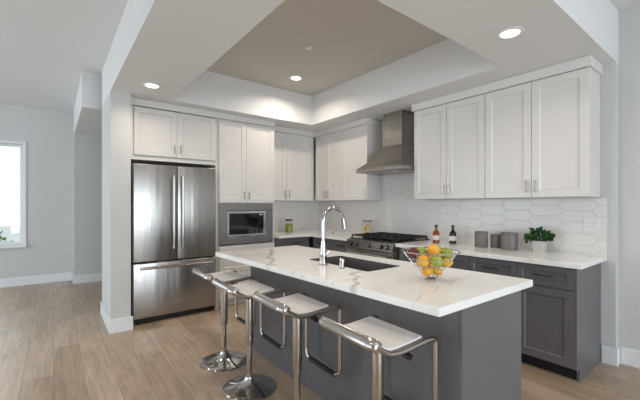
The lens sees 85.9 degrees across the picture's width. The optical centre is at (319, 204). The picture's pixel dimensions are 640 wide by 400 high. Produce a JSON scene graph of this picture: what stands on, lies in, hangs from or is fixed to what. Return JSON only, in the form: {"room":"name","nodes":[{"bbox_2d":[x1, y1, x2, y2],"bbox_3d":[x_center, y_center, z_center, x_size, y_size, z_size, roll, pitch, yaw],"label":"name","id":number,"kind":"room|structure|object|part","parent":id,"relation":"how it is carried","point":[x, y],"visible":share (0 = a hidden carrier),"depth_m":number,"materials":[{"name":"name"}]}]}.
{"room":"kitchen","nodes":[
{"label":"kitchen","id":0,"kind":"room"},
{"bbox_2d":[0,104,72,278],"bbox_3d":[-6.208,-0.149,4.804,4.470,2.960,0.200,0,0,-38],"label":"wall","id":1,"kind":"structure","parent":0,"point":[47,135],"depth_m":5.85,"materials":[{"name":"grey paint"}]},
{"bbox_2d":[0,140,26,248],"bbox_3d":[-5.472,-0.167,5.295,1.455,1.755,0.195,0,0,-38],"label":"window","id":2,"kind":"structure","parent":1,"relation":"in","point":[22,241],"depth_m":5.68,"materials":[{"name":"white plastic"}]},
{"bbox_3d":[-5.451,0.674,5.268,1.455,0.044,0.125,0,0,-38],"label":"sill","id":3,"kind":"part","parent":2,"relation":"part of","materials":[{"name":"white paint"}]},
{"bbox_2d":[0,272,101,287],"bbox_3d":[-4.786,1.258,5.524,7.200,0.145,0.404,0,0,-38],"label":"baseboard","id":4,"kind":"structure","parent":1,"relation":"attached to","point":[58,277],"depth_m":5.83,"materials":[{"name":"white paint"}]},
{"bbox_2d":[73,111,101,274],"bbox_3d":[-3.179,-0.149,6.936,2.930,2.960,0.640,0,0,-38],"label":"wall","id":5,"kind":"structure","parent":0,"point":[87,150],"depth_m":5.92,"materials":[{"name":"grey paint"}]},
{"bbox_2d":[74,71,101,136],"bbox_3d":[-2.361,-1.412,5.880,2.930,0.432,2.029,0,0,-38],"label":"ceiling beam","id":6,"kind":"structure","parent":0,"point":[88,103],"depth_m":4.39,"materials":[{"name":"white paint"}]},
{"bbox_2d":[102,90,130,319],"bbox_3d":[-2.342,0.071,3.933,0.186,2.520,0.813,0,0,-38],"label":"wall","id":7,"kind":"structure","parent":0,"point":[116,109],"depth_m":3.63,"materials":[{"name":"grey paint"}]},
{"bbox_2d":[100,302,132,333],"bbox_3d":[-2.339,1.258,3.935,0.220,0.145,0.841,0,0,-38],"label":"baseboard","id":8,"kind":"structure","parent":7,"relation":"attached to","point":[125,323],"depth_m":3.62,"materials":[{"name":"white paint"}]},
{"bbox_2d":[131,137,315,247],"bbox_3d":[-1.276,0.071,5.178,3.023,2.520,0.150,0,0,-38],"label":"wall","id":9,"kind":"structure","parent":0,"point":[310,238],"depth_m":6.00,"materials":[{"name":"grey paint"}]},
{"bbox_2d":[131,97,274,126],"bbox_3d":[-1.532,-1.149,4.545,1.842,0.077,0.535,0,0,-38],"label":"trim","id":10,"kind":"structure","parent":9,"relation":"attached to","point":[134,101],"depth_m":4.22,"materials":[{"name":"white paint"}]},
{"bbox_2d":[274,132,313,200],"bbox_3d":[-0.519,-0.585,5.456,0.877,1.038,0.336,0,0,-38],"label":"upper cabinet","id":11,"kind":"object","parent":9,"relation":"attached to","point":[293,154],"visible":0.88,"depth_m":5.38,"materials":[{"name":"white paint"}]},
{"bbox_3d":[-0.653,-0.585,5.194,0.342,1.030,0.020,0,0,-38],"label":"door","id":12,"kind":"part","parent":11,"relation":"part of","materials":[{"name":"white paint"}]},
{"bbox_2d":[274,126,313,136],"bbox_3d":[-0.530,-1.145,5.454,0.853,0.083,0.325,0,0,-38],"label":"trim","id":13,"kind":"structure","parent":11,"relation":"attached to","point":[279,129],"depth_m":5.34,"materials":[{"name":"white paint"}]},
{"bbox_3d":[-0.330,-0.585,5.445,0.468,1.030,0.020,0,0,-38],"label":"door","id":14,"kind":"part","parent":11,"relation":"part of","materials":[{"name":"white paint"}]},
{"bbox_2d":[274,201,317,231],"bbox_3d":[-0.503,0.183,5.677,1.169,0.492,0.009,0,0,-38],"label":"tile backsplash","id":15,"kind":"structure","parent":9,"relation":"attached to","point":[304,214],"depth_m":5.76,"materials":[{"name":"white tile"}]},
{"bbox_2d":[0,280,639,399],"bbox_3d":[-1.050,1.381,1.274,8.300,0.100,12.700,0,0,-38],"label":"floor","id":16,"kind":"structure","parent":0,"point":[56,343],"depth_m":2.98,"materials":[{"name":"brown wood"}]},
{"bbox_2d":[131,163,215,324],"bbox_3d":[-1.827,0.436,4.232,0.928,1.790,0.632,0,0,-38],"label":"refrigerator","id":17,"kind":"object","parent":16,"relation":"on","point":[173,208],"visible":0.92,"depth_m":3.98,"materials":[{"name":"silver metal"}]},
{"bbox_3d":[-1.882,0.088,3.921,0.459,1.095,0.070,0,0,-38],"label":"door","id":18,"kind":"part","parent":17,"relation":"part of","materials":[{"name":"silver metal"}]},
{"bbox_3d":[-1.695,0.081,3.978,0.029,0.840,0.070,0,0,-38],"label":"handle","id":19,"kind":"part","parent":17,"relation":"part of","materials":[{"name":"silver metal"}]},
{"bbox_3d":[-1.697,0.957,4.064,0.928,0.612,0.070,0,0,-38],"label":"freezer drawer","id":20,"kind":"part","parent":17,"relation":"part of","materials":[{"name":"silver metal"}]},
{"bbox_3d":[-1.655,0.703,4.009,0.795,0.029,0.070,0,0,-38],"label":"handle","id":21,"kind":"part","parent":17,"relation":"part of","materials":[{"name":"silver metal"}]},
{"bbox_3d":[-1.616,0.081,4.040,0.029,0.840,0.070,0,0,-38],"label":"handle","id":22,"kind":"part","parent":17,"relation":"part of","materials":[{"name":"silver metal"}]},
{"bbox_3d":[-1.513,0.088,4.207,0.463,1.095,0.070,0,0,-38],"label":"door","id":23,"kind":"part","parent":17,"relation":"part of","materials":[{"name":"silver metal"}]},
{"bbox_2d":[131,105,216,308],"bbox_3d":[-1.855,0.112,4.277,1.003,2.439,0.564,0,0,-38],"label":"refrigerator surround","id":24,"kind":"object","parent":16,"relation":"on","point":[158,137],"visible":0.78,"depth_m":4.06,"materials":[{"name":"white paint"}]},
{"bbox_3d":[-1.884,-0.830,3.952,0.457,0.537,0.020,0,0,-38],"label":"door","id":25,"kind":"part","parent":24,"relation":"part of","materials":[{"name":"white paint"}]},
{"bbox_3d":[-1.516,-0.830,4.237,0.470,0.537,0.020,0,0,-38],"label":"door","id":26,"kind":"part","parent":24,"relation":"part of","materials":[{"name":"white paint"}]},
{"bbox_2d":[192,267,254,371],"bbox_3d":[-0.826,0.932,2.921,0.426,0.798,0.397,0,0,-37],"label":"bar stool","id":27,"kind":"object","parent":16,"relation":"on","point":[224,360],"visible":0.9,"depth_m":2.89,"materials":[{"name":"silver metal"}]},
{"bbox_3d":[-0.847,0.581,2.906,0.300,0.065,0.336,0,0,-37],"label":"seat","id":28,"kind":"part","parent":27,"relation":"part of","materials":[{"name":"white leather"}]},
{"bbox_3d":[-0.817,0.800,2.928,0.398,0.498,0.397,0,0,-37],"label":"hoop frame","id":29,"kind":"part","parent":27,"relation":"part of","materials":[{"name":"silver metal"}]},
{"bbox_2d":[217,119,273,306],"bbox_3d":[-1.127,0.112,4.840,0.833,2.439,0.564,0,0,-38],"label":"tall cabinet","id":30,"kind":"object","parent":16,"relation":"on","point":[245,151],"visible":0.54,"depth_m":4.61,"materials":[{"name":"white paint"}]},
{"bbox_3d":[-1.148,-0.565,4.522,0.375,1.067,0.020,0,0,-38],"label":"door","id":31,"kind":"part","parent":30,"relation":"part of","materials":[{"name":"white paint"}]},
{"bbox_3d":[-0.976,1.056,4.656,0.811,0.341,0.020,0,0,-38],"label":"drawer","id":32,"kind":"part","parent":30,"relation":"part of","materials":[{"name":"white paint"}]},
{"bbox_2d":[218,204,272,244],"bbox_3d":[-1.128,0.250,4.829,0.788,0.532,0.484,0,0,-38],"label":"microwave","id":33,"kind":"object","parent":30,"relation":"in","point":[237,223],"visible":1,"depth_m":4.62,"materials":[{"name":"silver metal"}]},
{"bbox_3d":[-0.991,0.251,4.646,0.563,0.338,0.022,0,0,-38],"label":"door","id":34,"kind":"part","parent":33,"relation":"part of","materials":[{"name":"black glass"}]},
{"bbox_3d":[-0.826,0.251,4.777,0.083,0.280,0.018,0,0,-38],"label":"control panel","id":35,"kind":"part","parent":33,"relation":"part of","materials":[{"name":"black glass"}]},
{"bbox_3d":[-0.976,0.711,4.656,0.811,0.340,0.020,0,0,-38],"label":"drawer","id":36,"kind":"part","parent":30,"relation":"part of","materials":[{"name":"white paint"}]},
{"bbox_3d":[-0.826,-0.565,4.772,0.433,1.067,0.020,0,0,-38],"label":"door","id":37,"kind":"part","parent":30,"relation":"part of","materials":[{"name":"white paint"}]},
{"bbox_2d":[212,278,285,399],"bbox_3d":[-0.523,0.932,2.492,0.426,0.798,0.397,0,0,-36],"label":"bar stool","id":38,"kind":"object","parent":16,"relation":"on","point":[250,386],"visible":0.98,"depth_m":2.47,"materials":[{"name":"silver metal"}]},
{"bbox_3d":[-0.544,0.581,2.477,0.300,0.065,0.336,0,0,-36],"label":"seat","id":39,"kind":"part","parent":38,"relation":"part of","materials":[{"name":"white leather"}]},
{"bbox_3d":[-0.514,0.800,2.499,0.398,0.498,0.397,0,0,-36],"label":"hoop frame","id":40,"kind":"part","parent":38,"relation":"part of","materials":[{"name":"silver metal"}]},
{"bbox_2d":[274,237,308,246],"bbox_3d":[-0.548,0.900,5.240,0.566,0.862,0.642,0,0,-38],"label":"base cabinet","id":41,"kind":"object","parent":16,"relation":"on","point":[299,241],"visible":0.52,"depth_m":4.99,"materials":[{"name":"grey paint"}]},
{"bbox_2d":[252,291,341,399],"bbox_3d":[-0.149,0.932,2.099,0.426,0.798,0.397,0,0,-35],"label":"bar stool","id":42,"kind":"object","parent":16,"relation":"on","point":[298,306],"visible":1,"depth_m":2.08,"materials":[{"name":"silver metal"}]},
{"bbox_3d":[-0.170,0.581,2.084,0.300,0.065,0.336,0,0,-35],"label":"seat","id":43,"kind":"part","parent":42,"relation":"part of","materials":[{"name":"white leather"}]},
{"bbox_3d":[-0.140,0.800,2.106,0.398,0.498,0.397,0,0,-35],"label":"hoop frame","id":44,"kind":"part","parent":42,"relation":"part of","materials":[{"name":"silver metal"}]},
{"bbox_2d":[313,237,349,252],"bbox_3d":[0.375,0.900,4.987,0.644,0.862,0.853,0,0,-38],"label":"base cabinet","id":45,"kind":"object","parent":16,"relation":"on","point":[331,244],"visible":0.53,"depth_m":4.78,"materials":[{"name":"grey paint"}]},
{"bbox_2d":[274,229,360,240],"bbox_3d":[-0.039,0.449,5.083,1.181,0.039,1.515,0,0,-38],"label":"countertop","id":46,"kind":"structure","parent":45,"relation":"on","point":[337,235],"depth_m":5.00,"materials":[{"name":"white stone"}]},
{"bbox_2d":[285,219,292,232],"bbox_3d":[-0.477,0.324,5.285,0.120,0.210,0.120,0,0,-38],"label":"jar","id":47,"kind":"object","parent":46,"relation":"on","point":[288,227],"visible":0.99,"depth_m":5.24,"materials":[{"name":"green glass"}]},
{"bbox_3d":[0.034,0.561,4.972,0.020,0.160,0.416,0,0,-38],"label":"drawer","id":48,"kind":"part","parent":45,"relation":"part of","materials":[{"name":"grey paint"}]},
{"bbox_3d":[0.289,0.561,4.642,0.020,0.160,0.411,0,0,-38],"label":"drawer","id":49,"kind":"part","parent":45,"relation":"part of","materials":[{"name":"grey paint"}]},
{"bbox_2d":[318,315,437,399],"bbox_3d":[0.262,0.932,1.621,0.426,0.798,0.397,0,0,-35],"label":"bar stool","id":50,"kind":"object","parent":16,"relation":"on","point":[375,335],"visible":1,"depth_m":1.57,"materials":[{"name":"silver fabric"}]},
{"bbox_3d":[0.241,0.581,1.606,0.300,0.065,0.336,0,0,-35],"label":"seat","id":51,"kind":"part","parent":50,"relation":"part of","materials":[{"name":"white laminate"}]},
{"bbox_2d":[251,266,520,399],"bbox_3d":[0.239,0.893,2.574,0.615,0.875,2.113,0,0,-38],"label":"kitchen island","id":52,"kind":"object","parent":16,"relation":"on","point":[479,346],"visible":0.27,"depth_m":1.85,"materials":[{"name":"grey paint"}]},
{"bbox_2d":[215,245,532,316],"bbox_3d":[0.131,0.436,2.488,0.883,0.037,2.239,0,0,-40],"label":"island countertop","id":53,"kind":"structure","parent":52,"relation":"on","point":[455,290],"depth_m":1.93,"materials":[{"name":"white stone"}]},
{"bbox_2d":[319,206,345,265],"bbox_3d":[0.105,0.213,2.433,0.244,0.411,0.100,0,0,-38],"label":"faucet","id":54,"kind":"object","parent":53,"relation":"on","point":[323,253],"visible":1,"depth_m":2.38,"materials":[{"name":"silver metal"}]},
{"bbox_3d":[0.094,0.133,2.447,0.208,0.251,0.026,0,0,-38],"label":"spout","id":55,"kind":"part","parent":54,"relation":"part of","materials":[{"name":"silver metal"}]},
{"bbox_2d":[339,258,344,268],"bbox_3d":[0.144,0.385,2.263,0.041,0.066,0.041,0,0,-38],"label":"air gap","id":56,"kind":"object","parent":53,"relation":"on","point":[341,260],"visible":1,"depth_m":2.25,"materials":[{"name":"silver metal"}]},
{"bbox_2d":[310,256,398,271],"bbox_3d":[0.234,0.548,2.503,0.361,0.256,0.667,0,0,-38],"label":"sink","id":57,"kind":"object","parent":53,"relation":"in","point":[354,263],"visible":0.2,"depth_m":2.67,"materials":[{"name":"grey metal"}]},
{"bbox_2d":[402,247,460,279],"bbox_3d":[0.620,0.336,1.930,0.316,0.164,0.316,0,0,-38],"label":"fruit bowl","id":58,"kind":"object","parent":53,"relation":"on","point":[405,252],"visible":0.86,"depth_m":1.86,"materials":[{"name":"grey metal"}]},
{"bbox_2d":[408,247,418,257],"bbox_3d":[0.524,0.266,1.925,0.064,0.060,0.064,0,0,7],"label":"apple","id":59,"kind":"object","parent":58,"relation":"in","point":[414,250],"visible":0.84,"depth_m":1.91,"materials":[{"name":"red food"}]},
{"bbox_2d":[417,246,426,257],"bbox_3d":[0.577,0.272,1.981,0.072,0.068,0.071,0,0,-1],"label":"apple","id":60,"kind":"object","parent":58,"relation":"in","point":[421,249],"visible":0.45,"depth_m":1.95,"materials":[{"name":"green food"}]},
{"bbox_2d":[416,255,429,266],"bbox_3d":[0.566,0.309,1.887,0.069,0.067,0.069,0,0,15],"label":"orange","id":61,"kind":"object","parent":58,"relation":"in","point":[422,257],"visible":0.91,"depth_m":1.86,"materials":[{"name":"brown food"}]},
{"bbox_2d":[421,265,432,275],"bbox_3d":[0.596,0.363,1.909,0.063,0.062,0.064,0,0,-1],"label":"orange","id":62,"kind":"object","parent":58,"relation":"in","point":[428,271],"visible":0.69,"depth_m":1.89,"materials":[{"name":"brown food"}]},
{"bbox_2d":[427,244,440,256],"bbox_3d":[0.640,0.256,1.935,0.073,0.070,0.073,0,0,-41],"label":"orange","id":63,"kind":"object","parent":58,"relation":"in","point":[432,249],"visible":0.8,"depth_m":1.91,"materials":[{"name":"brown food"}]},
{"bbox_2d":[430,256,442,266],"bbox_3d":[0.633,0.304,1.869,0.070,0.067,0.069,0,0,18],"label":"apple","id":64,"kind":"object","parent":58,"relation":"in","point":[434,258],"visible":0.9,"depth_m":1.84,"materials":[{"name":"green food"}]},
{"bbox_2d":[431,266,442,274],"bbox_3d":[0.653,0.369,1.932,0.054,0.052,0.064,0,0,-17],"label":"lemon","id":65,"kind":"object","parent":58,"relation":"in","point":[438,270],"visible":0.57,"depth_m":1.91,"materials":[{"name":"yellow food"}]},
{"bbox_2d":[440,247,452,257],"bbox_3d":[0.713,0.269,1.939,0.068,0.066,0.067,0,0,29],"label":"apple","id":66,"kind":"object","parent":58,"relation":"in","point":[445,250],"visible":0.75,"depth_m":1.92,"materials":[{"name":"green food"}]},
{"bbox_2d":[441,258,452,267],"bbox_3d":[0.702,0.321,1.906,0.071,0.052,0.056,0,0,21],"label":"lemon","id":67,"kind":"object","parent":58,"relation":"in","point":[446,262],"visible":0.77,"depth_m":1.89,"materials":[{"name":"yellow food"}]},
{"bbox_3d":[0.880,0.893,1.747,0.615,0.875,0.020,0,0,-38],"label":"panel","id":68,"kind":"part","parent":52,"relation":"part of","materials":[{"name":"grey paint"}]},
{"bbox_2d":[346,232,428,259],"bbox_3d":[0.825,0.854,4.309,0.741,0.954,0.761,0,0,-38],"label":"range","id":69,"kind":"object","parent":16,"relation":"on","point":[376,244],"visible":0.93,"depth_m":4.12,"materials":[{"name":"silver metal"}]},
{"bbox_3d":[0.560,0.589,4.103,0.070,0.029,0.661,0,0,-38],"label":"handle","id":70,"kind":"part","parent":69,"relation":"part of","materials":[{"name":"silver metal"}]},
{"bbox_3d":[0.593,0.483,4.129,0.065,0.115,0.761,0,0,-38],"label":"control panel","id":71,"kind":"part","parent":69,"relation":"part of","materials":[{"name":"silver metal"}]},
{"bbox_3d":[0.602,0.805,4.136,0.041,0.512,0.753,0,0,-38],"label":"oven door","id":72,"kind":"part","parent":69,"relation":"part of","materials":[{"name":"silver metal"}]},
{"bbox_2d":[350,236,428,242],"bbox_3d":[0.868,0.427,4.342,0.632,0.016,0.761,0,0,-38],"label":"cooktop","id":73,"kind":"object","parent":69,"relation":"in","point":[384,240],"depth_m":4.14,"materials":[{"name":"black metal"}]},
{"bbox_2d":[399,248,468,269],"bbox_3d":[1.361,0.900,3.715,0.644,0.862,0.823,0,0,-38],"label":"base cabinet","id":74,"kind":"object","parent":16,"relation":"on","point":[460,261],"visible":0.13,"depth_m":3.31,"materials":[{"name":"grey paint"}]},
{"bbox_3d":[1.015,0.561,3.706,0.020,0.160,0.411,0,0,-38],"label":"drawer","id":75,"kind":"part","parent":74,"relation":"part of","materials":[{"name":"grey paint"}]},
{"bbox_3d":[1.268,0.561,3.380,0.020,0.160,0.406,0,0,-38],"label":"drawer","id":76,"kind":"part","parent":74,"relation":"part of","materials":[{"name":"grey paint"}]},
{"bbox_2d":[395,240,606,269],"bbox_3d":[1.625,0.449,3.359,0.661,0.039,1.714,0,0,-38],"label":"countertop","id":77,"kind":"structure","parent":74,"relation":"on","point":[549,258],"depth_m":2.98,"materials":[{"name":"white stone"}]},
{"bbox_2d":[433,225,439,242],"bbox_3d":[1.318,0.326,3.899,0.075,0.206,0.075,0,0,-38],"label":"bottle","id":78,"kind":"object","parent":77,"relation":"on","point":[436,235],"visible":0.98,"depth_m":3.87,"materials":[{"name":"orange glass"}]},
{"bbox_2d":[449,225,456,243],"bbox_3d":[1.474,0.326,3.812,0.075,0.206,0.075,0,0,-38],"label":"bottle","id":79,"kind":"object","parent":77,"relation":"on","point":[452,235],"visible":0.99,"depth_m":3.79,"materials":[{"name":"black glass"}]},
{"bbox_2d":[474,231,487,247],"bbox_3d":[1.646,0.349,3.508,0.125,0.160,0.125,0,0,-38],"label":"canister","id":80,"kind":"object","parent":77,"relation":"on","point":[481,237],"visible":1,"depth_m":3.46,"materials":[{"name":"grey metal"}]},
{"bbox_3d":[1.646,0.279,3.508,0.125,0.020,0.125,0,0,-38],"label":"lid","id":81,"kind":"part","parent":80,"relation":"part of","materials":[{"name":"grey metal"}]},
{"bbox_2d":[490,234,500,247],"bbox_3d":[1.777,0.363,3.470,0.101,0.132,0.101,0,0,-38],"label":"canister","id":82,"kind":"object","parent":77,"relation":"on","point":[495,239],"visible":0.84,"depth_m":3.43,"materials":[{"name":"grey metal"}]},
{"bbox_3d":[1.777,0.307,3.470,0.101,0.020,0.101,0,0,-38],"label":"lid","id":83,"kind":"part","parent":82,"relation":"part of","materials":[{"name":"grey metal"}]},
{"bbox_2d":[501,232,517,249],"bbox_3d":[1.824,0.346,3.311,0.150,0.165,0.150,0,0,-38],"label":"canister","id":84,"kind":"object","parent":77,"relation":"on","point":[509,240],"visible":0.99,"depth_m":3.25,"materials":[{"name":"grey metal"}]},
{"bbox_3d":[1.824,0.274,3.311,0.150,0.020,0.150,0,0,-38],"label":"lid","id":85,"kind":"part","parent":84,"relation":"part of","materials":[{"name":"grey metal"}]},
{"bbox_2d":[519,226,555,252],"bbox_3d":[2.005,0.313,3.171,0.212,0.233,0.295,0,0,-38],"label":"potted plant","id":86,"kind":"object","parent":77,"relation":"on","point":[538,244],"visible":1,"depth_m":3.13,"materials":[{"name":"green plant"}]},
{"bbox_3d":[2.017,0.379,3.160,0.100,0.100,0.100,0,0,-38],"label":"pot","id":87,"kind":"part","parent":86,"relation":"part of","materials":[{"name":"grey ceramic"}]},
{"bbox_2d":[469,256,515,276],"bbox_3d":[1.742,0.900,3.222,0.644,0.862,0.414,0,0,-38],"label":"base cabinet","id":88,"kind":"object","parent":16,"relation":"on","point":[478,264],"visible":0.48,"depth_m":3.03,"materials":[{"name":"grey paint"}]},
{"bbox_2d":[516,262,600,381],"bbox_3d":[2.002,0.900,2.888,0.644,0.862,0.424,0,0,-38],"label":"base cabinet","id":89,"kind":"object","parent":16,"relation":"on","point":[561,311],"visible":0.78,"depth_m":2.70,"materials":[{"name":"grey paint"}]},
{"bbox_3d":[1.775,0.561,2.725,0.020,0.160,0.403,0,0,-38],"label":"drawer","id":90,"kind":"part","parent":89,"relation":"part of","materials":[{"name":"grey paint"}]},
{"bbox_3d":[1.775,0.937,2.725,0.020,0.580,0.403,0,0,-38],"label":"door","id":91,"kind":"part","parent":89,"relation":"part of","materials":[{"name":"grey paint"}]},
{"bbox_3d":[2.139,0.900,2.738,0.611,0.862,0.018,0,0,-38],"label":"panel","id":92,"kind":"part","parent":89,"relation":"part of","materials":[{"name":"grey paint"}]},
{"bbox_2d":[0,0,639,112],"bbox_3d":[-1.050,-1.683,1.274,8.300,0.132,12.700,0,0,-38],"label":"ceiling","id":93,"kind":"structure","parent":0,"point":[349,39],"depth_m":3.47,"materials":[{"name":"grey paint"}]},
{"bbox_2d":[289,75,302,80],"bbox_3d":[-0.306,-1.613,4.372,0.176,0.008,0.176,0,0,-38],"label":"recessed light","id":94,"kind":"object","parent":93,"relation":"in","point":[294,77],"visible":1,"depth_m":4.37,"materials":[{"name":"white paint"}]},
{"bbox_2d":[102,0,618,131],"bbox_3d":[-0.067,-1.409,3.552,3.315,0.439,4.202,0,0,-38],"label":"ceiling","id":95,"kind":"structure","parent":0,"point":[170,44],"depth_m":2.82,"materials":[{"name":"white paint"}]},
{"bbox_2d":[142,82,161,88],"bbox_3d":[-1.671,-1.185,3.417,0.176,0.008,0.176,0,0,-38],"label":"recessed light","id":96,"kind":"object","parent":95,"relation":"in","point":[146,84],"visible":1,"depth_m":3.41,"materials":[{"name":"white paint"}]},
{"bbox_2d":[496,26,524,39],"bbox_3d":[1.313,-1.185,2.374,0.176,0.008,0.176,0,0,-38],"label":"recessed light","id":97,"kind":"object","parent":95,"relation":"in","point":[511,32],"visible":1,"depth_m":2.37,"materials":[{"name":"white paint"}]},
{"bbox_2d":[370,61,618,347],"bbox_3d":[1.268,0.071,4.587,0.276,2.520,4.202,0,0,-38],"label":"wall","id":98,"kind":"structure","parent":0,"point":[609,80],"depth_m":2.88,"materials":[{"name":"grey paint"}]},
{"bbox_2d":[316,131,341,200],"bbox_3d":[0.217,-0.585,5.443,0.334,1.038,0.646,0,0,-38],"label":"upper cabinet","id":99,"kind":"object","parent":98,"relation":"attached to","point":[328,147],"visible":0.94,"depth_m":5.33,"materials":[{"name":"white paint"}]},
{"bbox_3d":[0.024,-0.585,5.490,0.020,1.030,0.296,0,0,-38],"label":"door","id":100,"kind":"part","parent":99,"relation":"part of","materials":[{"name":"white paint"}]},
{"bbox_3d":[0.217,-0.585,5.241,0.020,1.030,0.326,0,0,-38],"label":"door","id":101,"kind":"part","parent":99,"relation":"part of","materials":[{"name":"white paint"}]},
{"bbox_2d":[341,124,381,200],"bbox_3d":[0.582,-0.585,4.973,0.334,1.038,0.533,0,0,-38],"label":"upper cabinet","id":102,"kind":"object","parent":98,"relation":"attached to","point":[360,144],"visible":0.98,"depth_m":4.83,"materials":[{"name":"white paint"}]},
{"bbox_2d":[314,117,382,137],"bbox_3d":[0.392,-1.145,5.228,0.323,0.083,1.205,0,0,-38],"label":"trim","id":103,"kind":"structure","parent":102,"relation":"attached to","point":[364,121],"depth_m":4.92,"materials":[{"name":"white paint"}]},
{"bbox_3d":[0.484,-0.585,4.897,0.020,1.030,0.532,0,0,-38],"label":"door","id":104,"kind":"part","parent":102,"relation":"part of","materials":[{"name":"white paint"}]},
{"bbox_2d":[356,109,413,174],"bbox_3d":[0.906,-0.798,4.399,0.507,0.776,0.755,0,0,-38],"label":"range hood","id":105,"kind":"object","parent":98,"relation":"attached to","point":[396,156],"visible":0.92,"depth_m":4.32,"materials":[{"name":"silver metal"}]},
{"bbox_2d":[414,94,491,199],"bbox_3d":[1.477,-0.585,3.817,0.334,1.038,0.842,0,0,-38],"label":"upper cabinet","id":106,"kind":"object","parent":98,"relation":"attached to","point":[449,139],"visible":0.96,"depth_m":3.69,"materials":[{"name":"white paint"}]},
{"bbox_3d":[1.251,-0.585,3.907,0.020,1.030,0.421,0,0,-38],"label":"door","id":107,"kind":"part","parent":106,"relation":"part of","materials":[{"name":"white paint"}]},
{"bbox_3d":[1.510,-0.585,3.573,0.020,1.030,0.416,0,0,-38],"label":"door","id":108,"kind":"part","parent":106,"relation":"part of","materials":[{"name":"white paint"}]},
{"bbox_2d":[318,121,606,255],"bbox_3d":[1.188,-0.378,4.457,0.009,1.613,3.985,0,0,-38],"label":"tile backsplash","id":109,"kind":"structure","parent":98,"relation":"attached to","point":[398,211],"depth_m":3.82,"materials":[{"name":"white tile"}]},
{"bbox_2d":[583,218,599,231],"bbox_3d":[2.337,0.171,2.960,0.009,0.120,0.116,0,0,-38],"label":"wall outlet","id":110,"kind":"object","parent":109,"relation":"attached to","point":[589,224],"visible":1,"depth_m":2.96,"materials":[{"name":"white plastic"}]},
{"bbox_2d":[585,221,589,228],"bbox_3d":[2.318,0.171,2.980,0.002,0.066,0.034,0,0,-38],"label":"socket","id":111,"kind":"object","parent":110,"relation":"attached to","point":[587,223],"depth_m":2.98,"materials":[{"name":"grey plastic"}]},
{"bbox_2d":[593,221,597,228],"bbox_3d":[2.352,0.171,2.936,0.002,0.066,0.034,0,0,-38],"label":"socket","id":112,"kind":"object","parent":110,"relation":"attached to","point":[595,223],"depth_m":2.93,"materials":[{"name":"grey plastic"}]},
{"bbox_2d":[485,67,599,198],"bbox_3d":[1.994,-0.585,3.150,0.334,1.038,0.835,0,0,-38],"label":"upper cabinet","id":113,"kind":"object","parent":98,"relation":"attached to","point":[542,137],"visible":1,"depth_m":2.99,"materials":[{"name":"white paint"}]},
{"bbox_2d":[412,55,602,111],"bbox_3d":[1.738,-1.145,3.489,0.323,0.083,1.723,0,0,-38],"label":"trim","id":114,"kind":"structure","parent":113,"relation":"attached to","point":[590,61],"depth_m":3.14,"materials":[{"name":"white paint"}]},
{"bbox_3d":[1.768,-0.585,3.241,0.020,1.030,0.414,0,0,-38],"label":"door","id":115,"kind":"part","parent":113,"relation":"part of","materials":[{"name":"white paint"}]},
{"bbox_3d":[2.024,-0.585,2.909,0.020,1.030,0.416,0,0,-38],"label":"door","id":116,"kind":"part","parent":113,"relation":"part of","materials":[{"name":"white paint"}]},
{"bbox_2d":[601,345,619,366],"bbox_3d":[2.449,1.258,2.893,0.096,0.145,0.106,0,0,-38],"label":"baseboard","id":117,"kind":"structure","parent":98,"relation":"attached to","point":[609,355],"depth_m":2.86,"materials":[{"name":"white paint"}]},
{"bbox_2d":[619,5,639,362],"bbox_3d":[4.231,-0.149,0.841,0.180,2.960,5.347,0,0,-38],"label":"wall","id":118,"kind":"structure","parent":0,"point":[629,19],"depth_m":2.85,"materials":[{"name":"grey paint"}]},
{"bbox_2d":[621,346,639,368],"bbox_3d":[4.097,1.258,0.856,0.014,0.145,5.134,0,0,-38],"label":"baseboard","id":119,"kind":"structure","parent":118,"relation":"attached to","point":[629,357],"depth_m":2.83,"materials":[{"name":"white paint"}]},
{"label":"outside","id":120,"kind":"structure","parent":0,"visible":0},
{"bbox_3d":[-8.242,1.506,7.371,14.000,0.250,6.250,0,0,-38],"label":"ground","id":121,"kind":"structure","parent":120,"visible":0},
{"bbox_2d":[0,230,12,241],"bbox_3d":[-5.764,0.914,6.020,0.612,0.936,0.570,0,0,-38],"label":"shrub","id":122,"kind":"object","parent":121,"relation":"on","point":[3,238],"visible":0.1,"depth_m":6.14,"materials":[{"name":"green plant"}]},
{"bbox_2d":[0,225,19,241],"bbox_3d":[-8.395,0.931,7.569,10.000,0.900,0.250,0,0,-38],"label":"wall","id":123,"kind":"structure","parent":121,"relation":"on","point":[11,232],"depth_m":8.20,"materials":[{"name":"white paint"}]}
]}

